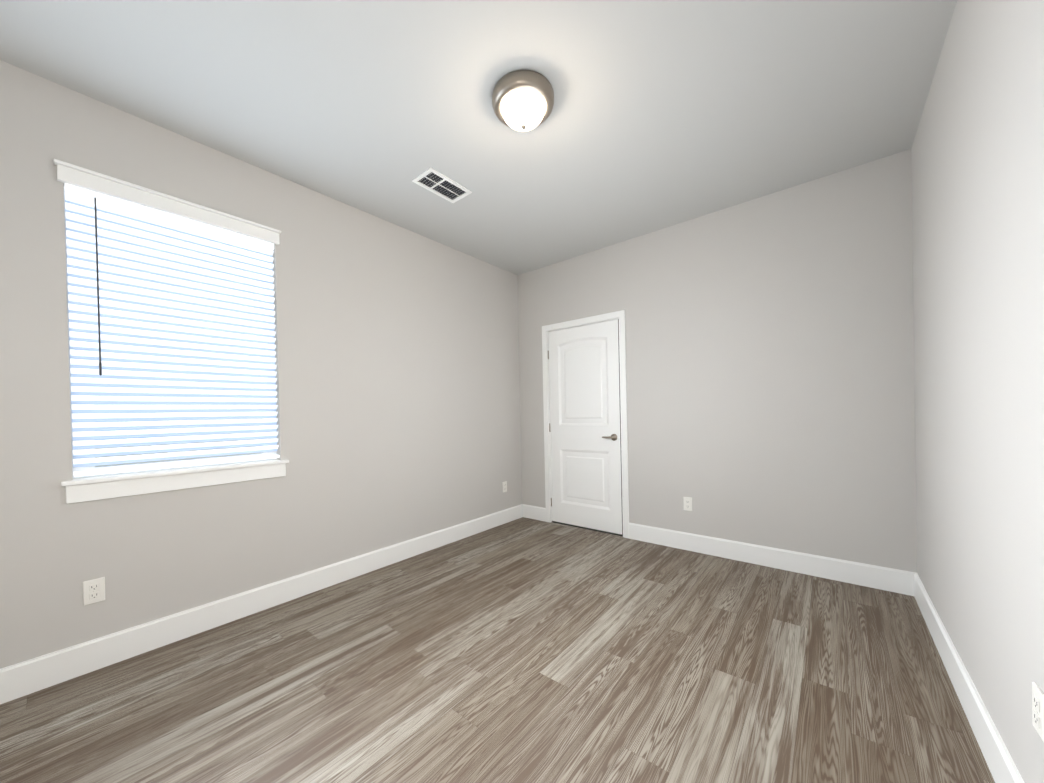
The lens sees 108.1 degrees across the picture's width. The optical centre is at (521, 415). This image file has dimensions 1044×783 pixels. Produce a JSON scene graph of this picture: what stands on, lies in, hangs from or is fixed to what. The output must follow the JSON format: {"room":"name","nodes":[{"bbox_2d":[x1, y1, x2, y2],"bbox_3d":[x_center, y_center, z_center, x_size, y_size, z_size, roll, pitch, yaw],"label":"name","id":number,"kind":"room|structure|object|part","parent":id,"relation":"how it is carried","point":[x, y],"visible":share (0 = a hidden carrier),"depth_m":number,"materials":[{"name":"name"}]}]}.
{"room":"empty bedroom","nodes":[
{"label":"empty bedroom","id":0,"kind":"room"},
{"bbox_2d":[0,60,522,668],"bbox_3d":[-1.330,-0.185,2.837,0.150,2.750,4.255,-1,1,39],"label":"wall","id":1,"kind":"structure","parent":0,"point":[398,382],"depth_m":2.41,"materials":[{"name":"grey paint"}]},
{"bbox_2d":[83,577,104,605],"bbox_3d":[-2.049,0.839,1.815,0.009,0.114,0.070,-1,1,39],"label":"electrical outlet","id":2,"kind":"object","parent":1,"relation":"attached to","point":[93,590],"visible":1,"depth_m":1.81,"materials":[{"name":"white plastic"}]},
{"bbox_2d":[54,159,280,244],"bbox_3d":[-1.842,-1.134,2.081,0.038,0.085,0.918,-1,1,39],"label":"window valance","id":3,"kind":"object","parent":1,"relation":"attached to","point":[80,177],"visible":0.96,"depth_m":1.99,"materials":[{"name":"white wood"}]},
{"bbox_2d":[63,186,276,478],"bbox_3d":[-1.916,-0.405,2.160,0.057,1.395,0.864,-1,1,39],"label":"window","id":4,"kind":"structure","parent":1,"relation":"in","point":[87,468],"depth_m":1.96,"materials":[{"name":"white plastic"}]},
{"bbox_2d":[65,183,278,476],"bbox_3d":[-1.865,-0.411,2.118,0.057,1.379,0.856,-1,1,39],"label":"window blinds","id":5,"kind":"object","parent":4,"relation":"attached to","point":[171,312],"visible":0.96,"depth_m":2.04,"materials":[{"name":"white plastic"}]},
{"bbox_2d":[61,459,288,503],"bbox_3d":[-1.833,0.344,2.111,0.104,0.105,0.934,-1,1,39],"label":"window sill","id":6,"kind":"structure","parent":1,"relation":"attached to","point":[98,488],"depth_m":2.01,"materials":[{"name":"white wood"}]},
{"bbox_2d":[0,504,523,703],"bbox_3d":[-1.238,1.116,2.795,0.015,0.145,3.955,-1,1,39],"label":"baseboard","id":7,"kind":"structure","parent":1,"relation":"attached to","point":[38,674],"depth_m":2.12,"materials":[{"name":"white wood"}]},
{"bbox_2d":[502,481,506,491],"bbox_3d":[-0.186,0.766,4.093,0.009,0.114,0.070,-1,1,39],"label":"electrical outlet","id":8,"kind":"object","parent":1,"relation":"attached to","point":[504,486],"visible":1,"depth_m":4.09,"materials":[{"name":"white plastic"}]},
{"bbox_2d":[0,0,956,274],"bbox_3d":[-0.087,-1.629,1.783,3.444,0.100,4.255,-1,1,39],"label":"ceiling","id":9,"kind":"structure","parent":0,"point":[666,114],"depth_m":1.85,"materials":[{"name":"grey paint"}]},
{"bbox_2d":[412,168,471,202],"bbox_3d":[-0.543,-1.572,2.598,0.206,0.009,0.356,-1,1,39],"label":"ceiling vent","id":10,"kind":"object","parent":9,"relation":"in","point":[435,181],"visible":1,"depth_m":2.59,"materials":[{"name":"white metal"}]},
{"bbox_2d":[492,70,553,131],"bbox_3d":[0.007,-1.501,1.879,0.306,0.161,0.306,-1,1,39],"label":"flush-mount light","id":11,"kind":"object","parent":9,"relation":"attached to","point":[508,84],"depth_m":1.80,"materials":[{"name":"white glass"}]},
{"bbox_3d":[0.007,-1.483,1.879,0.214,0.080,0.214,-1,1,39],"label":"flush-mount glass dome light","id":12,"kind":"part","parent":11,"relation":"part of","materials":[{"name":"white glass"}]},
{"bbox_2d":[0,517,994,782],"bbox_3d":[-0.025,1.220,1.806,3.444,0.100,4.255,-1,1,39],"label":"floor","id":13,"kind":"structure","parent":0,"point":[522,649],"depth_m":1.64,"materials":[{"name":"brown wood"}]},
{"bbox_2d":[518,149,916,572],"bbox_3d":[1.243,-0.245,3.383,3.144,2.750,0.150,-1,1,39],"label":"wall","id":14,"kind":"structure","parent":0,"point":[770,370],"depth_m":2.80,"materials":[{"name":"grey paint"}]},
{"bbox_2d":[524,504,545,521],"bbox_3d":[0.144,1.075,4.209,0.305,0.145,0.015,-1,1,39],"label":"baseboard","id":15,"kind":"structure","parent":14,"relation":"attached to","point":[532,512],"depth_m":4.20,"materials":[{"name":"white wood"}]},
{"bbox_2d":[548,319,621,533],"bbox_3d":[0.606,0.110,3.815,0.808,2.028,0.084,-1,1,39],"label":"door","id":16,"kind":"structure","parent":14,"relation":"in","point":[584,427],"depth_m":3.80,"materials":[{"name":"white wood"}]},
{"bbox_2d":[542,310,628,537],"bbox_3d":[0.647,0.082,3.855,0.946,2.115,0.147,-1,1,39],"label":"door frame","id":17,"kind":"structure","parent":14,"relation":"in","point":[618,315],"depth_m":3.62,"materials":[{"name":"white wood"}]},
{"bbox_2d":[683,497,691,510],"bbox_3d":[1.393,0.739,3.183,0.070,0.114,0.009,-1,1,39],"label":"electrical outlet","id":18,"kind":"object","parent":14,"relation":"attached to","point":[687,501],"visible":1,"depth_m":3.18,"materials":[{"name":"white plastic"}]},
{"bbox_2d":[629,523,911,595],"bbox_3d":[1.706,1.051,2.931,1.839,0.145,0.015,-1,1,39],"label":"baseboard","id":19,"kind":"structure","parent":14,"relation":"attached to","point":[873,576],"depth_m":2.76,"materials":[{"name":"white wood"}]},
{"bbox_2d":[911,0,1043,782],"bbox_3d":[1.219,-0.224,0.751,0.150,2.750,4.255,-1,1,39],"label":"wall","id":20,"kind":"structure","parent":0,"point":[977,154],"depth_m":1.25,"materials":[{"name":"grey paint"}]},
{"bbox_2d":[908,571,1023,782],"bbox_3d":[1.183,1.079,0.814,0.015,0.145,3.955,-1,1,39],"label":"baseboard","id":21,"kind":"structure","parent":20,"relation":"attached to","point":[1002,767],"depth_m":1.41,"materials":[{"name":"white wood"}]},
{"bbox_2d":[1032,682,1043,741],"bbox_3d":[1.291,0.738,0.947,0.009,0.114,0.070,-1,1,39],"label":"electrical outlet","id":22,"kind":"object","parent":20,"relation":"attached to","point":[1037,708],"visible":1,"depth_m":0.94,"materials":[{"name":"white plastic"}]},
{"label":"outside","id":23,"kind":"structure","parent":0,"visible":0},
{"bbox_2d":[77,396,265,478],"bbox_3d":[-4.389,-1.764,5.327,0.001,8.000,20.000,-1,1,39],"label":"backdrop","id":24,"kind":"structure","parent":23,"point":[170,444],"depth_m":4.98,"materials":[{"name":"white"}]}
]}

